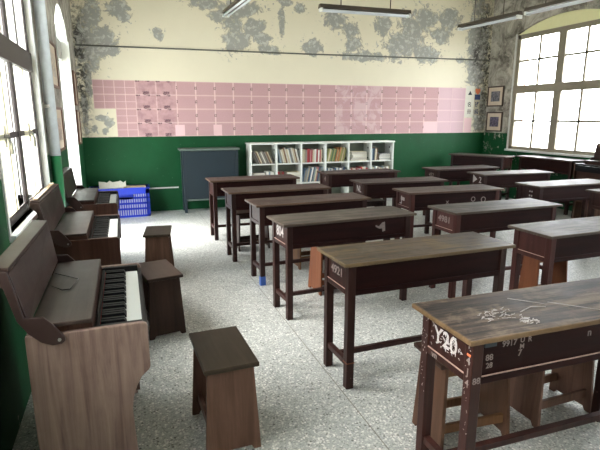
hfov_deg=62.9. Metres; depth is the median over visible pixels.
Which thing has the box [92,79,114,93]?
sheet
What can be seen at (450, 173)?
school desk
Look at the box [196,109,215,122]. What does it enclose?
sheet
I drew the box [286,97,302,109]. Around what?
sheet
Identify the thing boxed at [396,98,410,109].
sheet
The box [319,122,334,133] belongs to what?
sheet
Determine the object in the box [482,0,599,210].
wall
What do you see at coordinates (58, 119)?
photo
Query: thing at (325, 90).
sheet
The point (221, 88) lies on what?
sheet
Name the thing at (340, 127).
sheet
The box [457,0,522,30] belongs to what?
lamp
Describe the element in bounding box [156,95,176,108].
sheet
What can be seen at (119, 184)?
bundle
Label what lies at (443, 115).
sheet
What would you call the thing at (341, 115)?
sheet
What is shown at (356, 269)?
school desk
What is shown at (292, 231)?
school desk
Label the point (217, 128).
slip
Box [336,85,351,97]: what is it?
sheet
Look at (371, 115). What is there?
sheet
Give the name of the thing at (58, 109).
framed picture
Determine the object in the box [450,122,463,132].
sheet
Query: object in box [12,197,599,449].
floor
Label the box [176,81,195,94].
sheet
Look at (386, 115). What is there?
sheet
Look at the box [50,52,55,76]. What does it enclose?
photo
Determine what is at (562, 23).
window
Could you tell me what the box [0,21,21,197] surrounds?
grille
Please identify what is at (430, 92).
sheet
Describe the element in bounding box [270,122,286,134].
sheet
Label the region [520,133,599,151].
ground
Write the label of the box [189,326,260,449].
wooden stool
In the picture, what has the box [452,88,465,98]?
sheet
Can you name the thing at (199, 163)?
blackboard
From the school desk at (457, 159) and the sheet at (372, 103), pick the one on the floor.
the school desk at (457, 159)
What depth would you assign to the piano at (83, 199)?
4.53 m
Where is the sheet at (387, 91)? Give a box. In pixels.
[382,86,396,97]
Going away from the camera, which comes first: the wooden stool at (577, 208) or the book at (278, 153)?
the wooden stool at (577, 208)
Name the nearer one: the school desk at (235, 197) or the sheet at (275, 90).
the school desk at (235, 197)
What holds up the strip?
attached to the wall at (288, 26)
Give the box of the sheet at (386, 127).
[381,122,394,133]
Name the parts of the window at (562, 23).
trim, sill, arch panel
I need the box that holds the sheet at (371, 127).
[366,122,380,133]
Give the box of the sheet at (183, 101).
[176,95,195,108]
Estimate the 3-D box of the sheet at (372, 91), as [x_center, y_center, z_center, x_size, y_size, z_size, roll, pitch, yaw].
[1.367,-2.441,8.994,0.307,0.214,0.002,-4,13,-19]
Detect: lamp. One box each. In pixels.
[221,0,250,17]
[318,0,411,17]
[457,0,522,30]
[524,0,592,15]
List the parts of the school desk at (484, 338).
leg, rail, panel, leg, long panel, rail, leg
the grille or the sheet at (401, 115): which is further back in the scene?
the sheet at (401, 115)
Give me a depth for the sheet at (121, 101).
7.63 m
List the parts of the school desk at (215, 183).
leg, leg, long panel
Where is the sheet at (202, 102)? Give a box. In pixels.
[196,96,214,108]
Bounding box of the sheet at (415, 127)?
[409,122,423,132]
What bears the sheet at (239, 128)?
attached to the wall at (288, 26)
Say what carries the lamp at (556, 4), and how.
hanging from the ceiling
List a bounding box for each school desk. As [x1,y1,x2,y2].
[205,174,299,240]
[221,183,330,261]
[245,192,371,285]
[266,206,416,319]
[317,168,400,206]
[317,232,515,389]
[350,176,447,241]
[392,184,503,238]
[412,277,599,449]
[422,165,499,215]
[428,198,562,297]
[449,153,514,199]
[467,169,553,187]
[508,216,599,289]
[515,179,599,217]
[516,155,584,214]
[585,189,599,216]
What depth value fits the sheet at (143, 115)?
7.78 m
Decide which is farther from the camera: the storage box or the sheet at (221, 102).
the sheet at (221, 102)
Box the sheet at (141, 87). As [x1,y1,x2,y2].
[135,80,155,94]
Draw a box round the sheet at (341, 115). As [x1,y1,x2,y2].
[335,110,350,121]
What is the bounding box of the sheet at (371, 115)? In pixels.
[366,110,380,121]
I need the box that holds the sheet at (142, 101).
[136,95,156,108]
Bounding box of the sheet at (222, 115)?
[215,109,233,121]
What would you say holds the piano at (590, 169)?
on the floor
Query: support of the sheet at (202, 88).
attached to the wall at (288, 26)
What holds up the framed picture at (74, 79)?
attached to the wall at (15, 386)
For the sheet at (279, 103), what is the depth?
8.43 m
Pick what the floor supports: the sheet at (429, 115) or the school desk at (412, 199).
the school desk at (412, 199)
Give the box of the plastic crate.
[89,184,150,217]
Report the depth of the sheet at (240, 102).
8.23 m
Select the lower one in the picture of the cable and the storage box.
the storage box
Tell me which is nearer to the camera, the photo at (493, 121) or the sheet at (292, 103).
the sheet at (292, 103)
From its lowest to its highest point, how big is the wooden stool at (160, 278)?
0.450 m
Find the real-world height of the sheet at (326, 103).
0.214 m
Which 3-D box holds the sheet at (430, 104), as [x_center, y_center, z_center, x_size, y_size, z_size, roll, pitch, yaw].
[2.532,-2.319,9.443,0.307,0.214,0.002,-4,13,-19]
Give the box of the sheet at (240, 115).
[234,109,251,121]
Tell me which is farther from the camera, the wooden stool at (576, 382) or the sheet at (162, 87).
the sheet at (162, 87)
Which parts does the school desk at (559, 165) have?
leg, rail, long panel, leg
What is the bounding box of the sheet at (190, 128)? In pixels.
[178,123,197,135]
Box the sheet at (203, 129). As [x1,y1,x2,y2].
[197,123,215,135]
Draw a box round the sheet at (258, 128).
[252,122,269,134]
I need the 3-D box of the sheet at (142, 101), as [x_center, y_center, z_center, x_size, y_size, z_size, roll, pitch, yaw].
[-2.420,-1.941,7.731,0.307,0.214,0.002,-4,13,-19]
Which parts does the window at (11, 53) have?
frosted panel, sill, frosted panel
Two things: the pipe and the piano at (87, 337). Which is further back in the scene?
the pipe
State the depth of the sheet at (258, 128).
8.43 m
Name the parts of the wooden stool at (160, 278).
seat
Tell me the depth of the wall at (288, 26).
8.20 m
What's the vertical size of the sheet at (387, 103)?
0.214 m
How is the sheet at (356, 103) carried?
attached to the wall at (288, 26)
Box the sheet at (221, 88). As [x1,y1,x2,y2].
[214,82,232,95]
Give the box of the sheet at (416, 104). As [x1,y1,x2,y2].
[410,99,424,109]
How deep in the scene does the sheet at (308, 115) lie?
8.68 m
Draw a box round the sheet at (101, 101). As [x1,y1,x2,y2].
[93,94,115,108]
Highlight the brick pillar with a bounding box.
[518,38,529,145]
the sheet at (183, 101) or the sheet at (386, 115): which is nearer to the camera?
the sheet at (183, 101)
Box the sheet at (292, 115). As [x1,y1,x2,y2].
[286,110,302,121]
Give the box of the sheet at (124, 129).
[117,123,138,136]
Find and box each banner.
[464,86,474,116]
[473,89,480,114]
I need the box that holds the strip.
[463,118,471,131]
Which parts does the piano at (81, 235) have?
lid, panel, panel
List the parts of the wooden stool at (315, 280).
seat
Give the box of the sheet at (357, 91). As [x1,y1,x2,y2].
[351,85,366,97]
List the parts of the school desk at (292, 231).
leg, rail, panel, leg, rail, long panel, leg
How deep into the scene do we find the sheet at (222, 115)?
8.18 m
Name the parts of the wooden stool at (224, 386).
seat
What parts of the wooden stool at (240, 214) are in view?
seat, seat rail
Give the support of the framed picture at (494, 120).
attached to the wall at (503, 41)
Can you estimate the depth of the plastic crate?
7.61 m
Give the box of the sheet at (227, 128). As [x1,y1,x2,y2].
[216,123,233,135]
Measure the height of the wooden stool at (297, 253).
0.450 m
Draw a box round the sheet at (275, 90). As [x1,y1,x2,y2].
[269,83,285,96]
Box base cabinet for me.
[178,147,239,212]
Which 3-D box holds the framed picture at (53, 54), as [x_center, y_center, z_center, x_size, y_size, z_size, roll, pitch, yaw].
[-2.356,-1.527,4.681,0.024,0.420,0.510,-4,13,-19]
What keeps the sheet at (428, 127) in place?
attached to the wall at (288, 26)
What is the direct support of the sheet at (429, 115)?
attached to the wall at (288, 26)
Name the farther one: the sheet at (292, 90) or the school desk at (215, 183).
the sheet at (292, 90)
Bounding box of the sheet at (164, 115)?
[157,109,177,122]
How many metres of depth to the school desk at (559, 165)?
8.01 m
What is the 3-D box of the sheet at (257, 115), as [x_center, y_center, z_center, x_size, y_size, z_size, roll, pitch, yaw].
[-0.672,-1.864,8.382,0.307,0.214,0.002,-4,13,-19]
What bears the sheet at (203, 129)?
attached to the wall at (288, 26)
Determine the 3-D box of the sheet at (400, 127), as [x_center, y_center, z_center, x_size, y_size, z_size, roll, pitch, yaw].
[1.950,-1.854,9.335,0.307,0.214,0.002,-4,13,-19]
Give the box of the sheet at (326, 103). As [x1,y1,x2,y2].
[320,97,335,109]
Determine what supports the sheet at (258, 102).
attached to the wall at (288, 26)
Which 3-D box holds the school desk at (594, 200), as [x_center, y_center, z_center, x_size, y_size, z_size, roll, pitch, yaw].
[3.704,-0.016,5.401,1.167,0.760,0.388,-4,13,-19]
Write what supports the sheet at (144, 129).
attached to the wall at (288, 26)
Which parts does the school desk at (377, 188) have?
panel, leg, rail, long panel, leg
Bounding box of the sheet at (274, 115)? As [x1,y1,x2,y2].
[269,110,285,121]
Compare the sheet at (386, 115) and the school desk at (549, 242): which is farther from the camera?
the sheet at (386, 115)
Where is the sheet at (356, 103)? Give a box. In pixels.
[351,98,366,109]
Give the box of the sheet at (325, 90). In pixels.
[320,85,335,96]
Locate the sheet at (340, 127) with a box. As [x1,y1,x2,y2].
[335,122,350,133]
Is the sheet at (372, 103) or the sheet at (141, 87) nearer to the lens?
the sheet at (141, 87)
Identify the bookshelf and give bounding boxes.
[245,140,394,199]
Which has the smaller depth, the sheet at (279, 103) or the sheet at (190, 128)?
the sheet at (190, 128)
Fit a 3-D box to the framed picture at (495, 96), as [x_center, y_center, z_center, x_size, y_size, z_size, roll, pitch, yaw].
[3.822,-2.514,9.587,0.024,0.385,0.440,-4,13,-19]
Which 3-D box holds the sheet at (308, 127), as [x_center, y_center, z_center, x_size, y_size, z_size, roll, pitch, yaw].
[0.202,-1.721,8.731,0.307,0.214,0.002,-4,13,-19]
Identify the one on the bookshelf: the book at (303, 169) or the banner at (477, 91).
the book at (303, 169)
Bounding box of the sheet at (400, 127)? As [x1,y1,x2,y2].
[395,122,409,132]
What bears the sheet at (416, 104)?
attached to the wall at (288, 26)
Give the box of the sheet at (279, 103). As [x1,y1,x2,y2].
[269,97,285,109]
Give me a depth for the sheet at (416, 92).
9.30 m
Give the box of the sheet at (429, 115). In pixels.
[424,110,437,121]
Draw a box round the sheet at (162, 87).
[156,81,175,94]
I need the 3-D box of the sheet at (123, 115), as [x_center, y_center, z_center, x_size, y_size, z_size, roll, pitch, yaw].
[-2.711,-1.709,7.677,0.307,0.214,0.002,-4,13,-19]
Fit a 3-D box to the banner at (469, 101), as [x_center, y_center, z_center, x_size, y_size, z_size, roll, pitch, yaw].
[3.361,-2.443,9.715,0.200,0.600,0.004,-4,13,-19]
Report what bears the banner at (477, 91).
attached to the wall at (288, 26)
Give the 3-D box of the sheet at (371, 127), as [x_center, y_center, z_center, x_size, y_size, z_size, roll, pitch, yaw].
[1.367,-1.810,9.133,0.307,0.214,0.002,-4,13,-19]
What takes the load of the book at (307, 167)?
on the bookshelf
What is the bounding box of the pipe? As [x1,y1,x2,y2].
[33,0,65,224]
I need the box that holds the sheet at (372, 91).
[367,86,381,97]
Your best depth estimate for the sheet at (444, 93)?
9.50 m
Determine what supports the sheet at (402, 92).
attached to the wall at (288, 26)
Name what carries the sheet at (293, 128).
attached to the wall at (288, 26)
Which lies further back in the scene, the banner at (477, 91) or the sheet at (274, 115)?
the banner at (477, 91)
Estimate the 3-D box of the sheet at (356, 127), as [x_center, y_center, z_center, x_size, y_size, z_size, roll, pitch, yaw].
[1.076,-1.787,9.032,0.307,0.214,0.002,-4,13,-19]
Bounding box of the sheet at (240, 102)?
[233,96,251,108]
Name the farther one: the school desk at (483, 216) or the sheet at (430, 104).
the sheet at (430, 104)
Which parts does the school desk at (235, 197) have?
leg, panel, leg, rail, long panel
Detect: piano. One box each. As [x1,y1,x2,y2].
[0,220,150,449]
[29,183,121,274]
[63,167,118,214]
[571,143,599,217]
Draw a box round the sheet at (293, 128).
[287,122,302,134]
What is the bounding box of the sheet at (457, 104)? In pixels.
[451,99,464,109]
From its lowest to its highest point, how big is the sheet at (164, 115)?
0.214 m
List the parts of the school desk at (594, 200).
leg, panel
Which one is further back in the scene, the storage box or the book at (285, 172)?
the book at (285, 172)
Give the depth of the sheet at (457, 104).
9.64 m
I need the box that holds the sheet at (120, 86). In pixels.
[114,80,135,94]
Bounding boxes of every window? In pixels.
[0,0,49,242]
[504,9,599,157]
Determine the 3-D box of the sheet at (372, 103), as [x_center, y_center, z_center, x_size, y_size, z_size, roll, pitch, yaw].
[1.367,-2.230,9.040,0.307,0.214,0.002,-4,13,-19]
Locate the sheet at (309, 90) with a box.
[303,84,319,96]
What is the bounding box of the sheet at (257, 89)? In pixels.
[251,83,268,95]
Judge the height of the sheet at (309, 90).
0.214 m
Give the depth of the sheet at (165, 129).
7.92 m
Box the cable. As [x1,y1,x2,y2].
[75,44,489,60]
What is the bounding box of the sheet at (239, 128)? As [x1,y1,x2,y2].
[234,122,251,134]
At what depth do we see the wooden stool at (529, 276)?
4.07 m
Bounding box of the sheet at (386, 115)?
[381,110,395,121]
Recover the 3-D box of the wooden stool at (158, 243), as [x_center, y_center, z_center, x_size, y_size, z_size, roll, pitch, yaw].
[-1.386,0.269,4.829,0.262,0.450,0.420,-3,13,-12]
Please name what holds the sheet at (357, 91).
attached to the wall at (288, 26)
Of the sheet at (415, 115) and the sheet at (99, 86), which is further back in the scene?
the sheet at (415, 115)
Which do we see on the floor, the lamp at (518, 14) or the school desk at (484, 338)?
the school desk at (484, 338)
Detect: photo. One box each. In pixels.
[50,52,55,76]
[57,118,62,140]
[489,117,498,126]
[491,91,499,101]
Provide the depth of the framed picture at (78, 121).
6.81 m
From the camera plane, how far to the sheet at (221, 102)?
8.13 m
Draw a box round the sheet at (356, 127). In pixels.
[351,122,365,133]
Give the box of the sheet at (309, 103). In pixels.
[303,97,319,109]
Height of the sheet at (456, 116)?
0.214 m
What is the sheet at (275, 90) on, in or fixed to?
attached to the wall at (288, 26)
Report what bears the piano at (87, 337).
on the floor
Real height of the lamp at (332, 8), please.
1.093 m
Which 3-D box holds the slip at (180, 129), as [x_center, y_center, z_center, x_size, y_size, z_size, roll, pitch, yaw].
[-1.951,-1.542,7.987,0.150,0.175,0.002,-4,13,-19]
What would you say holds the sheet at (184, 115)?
attached to the wall at (288, 26)
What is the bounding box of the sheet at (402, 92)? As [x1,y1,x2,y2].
[397,86,410,97]
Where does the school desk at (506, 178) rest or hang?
on the floor
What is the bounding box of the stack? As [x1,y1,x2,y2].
[124,185,145,187]
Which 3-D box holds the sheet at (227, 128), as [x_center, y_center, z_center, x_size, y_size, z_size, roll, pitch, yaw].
[-1.254,-1.609,8.227,0.307,0.214,0.002,-4,13,-19]
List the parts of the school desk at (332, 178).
panel, leg, rail, long panel, leg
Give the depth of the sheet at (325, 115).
8.78 m
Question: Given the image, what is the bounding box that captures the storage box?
[106,188,146,215]
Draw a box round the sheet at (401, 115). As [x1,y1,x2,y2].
[396,110,409,121]
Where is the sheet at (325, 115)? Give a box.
[319,110,334,121]
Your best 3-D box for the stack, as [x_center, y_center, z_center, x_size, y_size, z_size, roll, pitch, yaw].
[-2.601,-0.593,7.715,0.330,0.034,0.200,-4,13,-19]
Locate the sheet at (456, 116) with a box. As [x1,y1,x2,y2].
[451,110,463,121]
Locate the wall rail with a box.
[149,186,178,188]
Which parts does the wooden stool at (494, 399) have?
seat, seat rail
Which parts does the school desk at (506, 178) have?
panel, leg, rail, long panel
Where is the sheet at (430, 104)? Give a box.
[424,99,438,109]
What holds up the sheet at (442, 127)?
attached to the wall at (288, 26)
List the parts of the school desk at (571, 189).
leg, panel, leg, rail, long panel, leg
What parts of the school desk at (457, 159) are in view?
leg, rail, long panel, leg, panel, leg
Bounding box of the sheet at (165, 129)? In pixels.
[158,123,177,135]
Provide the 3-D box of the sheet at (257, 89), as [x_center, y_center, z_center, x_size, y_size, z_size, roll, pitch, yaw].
[-0.672,-2.285,8.289,0.307,0.214,0.002,-4,13,-19]
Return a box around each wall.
[0,0,86,449]
[69,0,494,211]
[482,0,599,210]
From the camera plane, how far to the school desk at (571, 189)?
5.76 m
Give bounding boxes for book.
[252,152,257,163]
[252,172,264,174]
[277,149,281,162]
[284,171,299,174]
[302,168,305,181]
[307,167,311,181]
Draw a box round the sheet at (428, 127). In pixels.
[423,122,436,132]
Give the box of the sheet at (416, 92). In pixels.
[411,87,424,98]
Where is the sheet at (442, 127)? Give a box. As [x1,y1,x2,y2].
[437,122,450,132]
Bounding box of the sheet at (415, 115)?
[410,110,423,121]
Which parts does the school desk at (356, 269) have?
leg, rail, panel, leg, rail, long panel, leg, leg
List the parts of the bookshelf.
panel, shelf, panel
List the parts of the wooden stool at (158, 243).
seat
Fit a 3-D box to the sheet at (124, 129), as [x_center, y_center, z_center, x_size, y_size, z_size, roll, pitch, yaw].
[-2.711,-1.498,7.723,0.307,0.214,0.002,-4,13,-19]
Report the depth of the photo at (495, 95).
9.58 m
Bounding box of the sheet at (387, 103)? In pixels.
[381,98,395,109]
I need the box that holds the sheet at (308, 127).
[303,122,318,134]
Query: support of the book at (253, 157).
on the bookshelf
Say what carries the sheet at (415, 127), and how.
attached to the wall at (288, 26)
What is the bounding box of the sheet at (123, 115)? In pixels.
[116,109,137,122]
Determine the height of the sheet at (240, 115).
0.214 m
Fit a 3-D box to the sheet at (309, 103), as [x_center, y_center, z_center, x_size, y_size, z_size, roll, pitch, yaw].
[0.202,-2.142,8.638,0.307,0.214,0.002,-4,13,-19]
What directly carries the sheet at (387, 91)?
attached to the wall at (288, 26)
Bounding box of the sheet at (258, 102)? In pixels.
[252,96,268,108]
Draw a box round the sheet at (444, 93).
[439,87,452,98]
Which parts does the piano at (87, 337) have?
lid, panel, panel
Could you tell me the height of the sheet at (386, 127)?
0.214 m
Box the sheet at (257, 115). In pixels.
[252,109,268,121]
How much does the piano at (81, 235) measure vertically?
1.036 m
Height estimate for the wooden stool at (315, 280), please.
0.450 m
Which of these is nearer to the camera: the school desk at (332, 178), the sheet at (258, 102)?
the school desk at (332, 178)
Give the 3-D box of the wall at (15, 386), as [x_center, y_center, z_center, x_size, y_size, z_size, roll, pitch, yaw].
[-1.638,-0.965,2.300,0.250,3.950,10.920,-4,13,-19]
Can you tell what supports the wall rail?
attached to the wall at (288, 26)
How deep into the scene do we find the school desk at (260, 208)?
4.61 m
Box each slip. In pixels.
[175,125,184,135]
[214,125,221,134]
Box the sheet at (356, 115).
[351,110,365,121]
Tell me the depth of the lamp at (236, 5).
6.25 m
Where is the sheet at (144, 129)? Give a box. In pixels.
[138,123,158,136]
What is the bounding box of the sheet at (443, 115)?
[437,110,450,121]
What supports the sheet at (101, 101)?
attached to the wall at (288, 26)
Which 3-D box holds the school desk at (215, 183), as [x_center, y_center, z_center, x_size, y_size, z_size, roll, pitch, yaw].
[-0.614,-0.247,6.446,1.167,0.760,0.388,-4,13,-20]
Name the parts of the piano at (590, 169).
panel, knee panel, lid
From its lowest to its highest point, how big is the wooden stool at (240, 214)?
0.450 m
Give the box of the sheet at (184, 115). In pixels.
[177,109,196,122]
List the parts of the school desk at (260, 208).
leg, panel, leg, long panel, leg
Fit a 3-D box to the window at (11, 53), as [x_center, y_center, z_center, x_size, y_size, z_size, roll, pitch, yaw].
[-1.875,-1.044,3.038,0.275,2.015,1.600,-4,13,-19]
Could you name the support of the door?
in the wall at (15, 386)
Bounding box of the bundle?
[99,181,125,188]
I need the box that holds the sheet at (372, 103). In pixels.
[366,98,381,109]
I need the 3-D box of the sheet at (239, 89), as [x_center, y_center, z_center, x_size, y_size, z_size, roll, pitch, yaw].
[-0.963,-2.263,8.188,0.307,0.214,0.002,-4,13,-19]
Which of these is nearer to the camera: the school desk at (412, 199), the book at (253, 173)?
the school desk at (412, 199)
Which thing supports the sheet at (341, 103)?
attached to the wall at (288, 26)
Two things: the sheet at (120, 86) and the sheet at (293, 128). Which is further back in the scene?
the sheet at (293, 128)
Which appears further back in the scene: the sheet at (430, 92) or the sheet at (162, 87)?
the sheet at (430, 92)
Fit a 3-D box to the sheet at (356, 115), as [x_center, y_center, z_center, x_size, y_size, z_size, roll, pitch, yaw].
[1.076,-1.998,8.986,0.307,0.214,0.002,-4,13,-19]
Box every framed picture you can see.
[49,39,59,88]
[56,107,65,151]
[72,70,78,105]
[75,110,82,144]
[485,112,502,131]
[487,86,504,106]
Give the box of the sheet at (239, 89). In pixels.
[233,83,250,95]
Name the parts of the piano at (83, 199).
lid, panel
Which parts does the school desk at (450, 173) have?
panel, rail, long panel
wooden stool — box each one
[139,259,185,340]
[143,225,174,266]
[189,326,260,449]
[236,210,269,251]
[293,248,324,269]
[308,242,360,295]
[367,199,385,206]
[412,341,510,448]
[510,361,594,426]
[518,255,567,288]
[571,200,599,218]
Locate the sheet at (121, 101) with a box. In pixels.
[115,94,136,108]
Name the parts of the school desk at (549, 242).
leg, rail, panel, leg, rail, long panel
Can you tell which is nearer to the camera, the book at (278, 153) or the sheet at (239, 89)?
the sheet at (239, 89)
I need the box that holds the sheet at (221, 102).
[215,96,233,108]
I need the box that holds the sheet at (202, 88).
[195,82,214,95]
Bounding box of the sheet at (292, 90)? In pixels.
[286,84,302,96]
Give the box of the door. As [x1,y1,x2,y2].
[54,4,81,195]
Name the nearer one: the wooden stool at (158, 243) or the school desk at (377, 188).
the wooden stool at (158, 243)
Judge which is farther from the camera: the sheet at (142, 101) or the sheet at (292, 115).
the sheet at (292, 115)
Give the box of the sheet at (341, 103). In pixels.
[336,98,350,109]
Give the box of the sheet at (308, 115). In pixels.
[303,110,319,121]
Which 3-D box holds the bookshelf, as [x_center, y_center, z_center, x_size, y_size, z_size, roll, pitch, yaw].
[0.401,-0.932,8.761,2.720,1.100,0.320,-4,13,-19]
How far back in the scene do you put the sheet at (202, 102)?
8.03 m
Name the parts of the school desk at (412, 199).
leg, panel, leg, rail, long panel, leg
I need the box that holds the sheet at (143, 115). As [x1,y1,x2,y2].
[137,109,157,122]
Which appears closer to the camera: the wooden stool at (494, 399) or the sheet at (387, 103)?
the wooden stool at (494, 399)
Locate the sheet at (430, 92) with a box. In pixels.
[425,87,438,98]
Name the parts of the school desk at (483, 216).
leg, rail, panel, leg, rail, long panel, leg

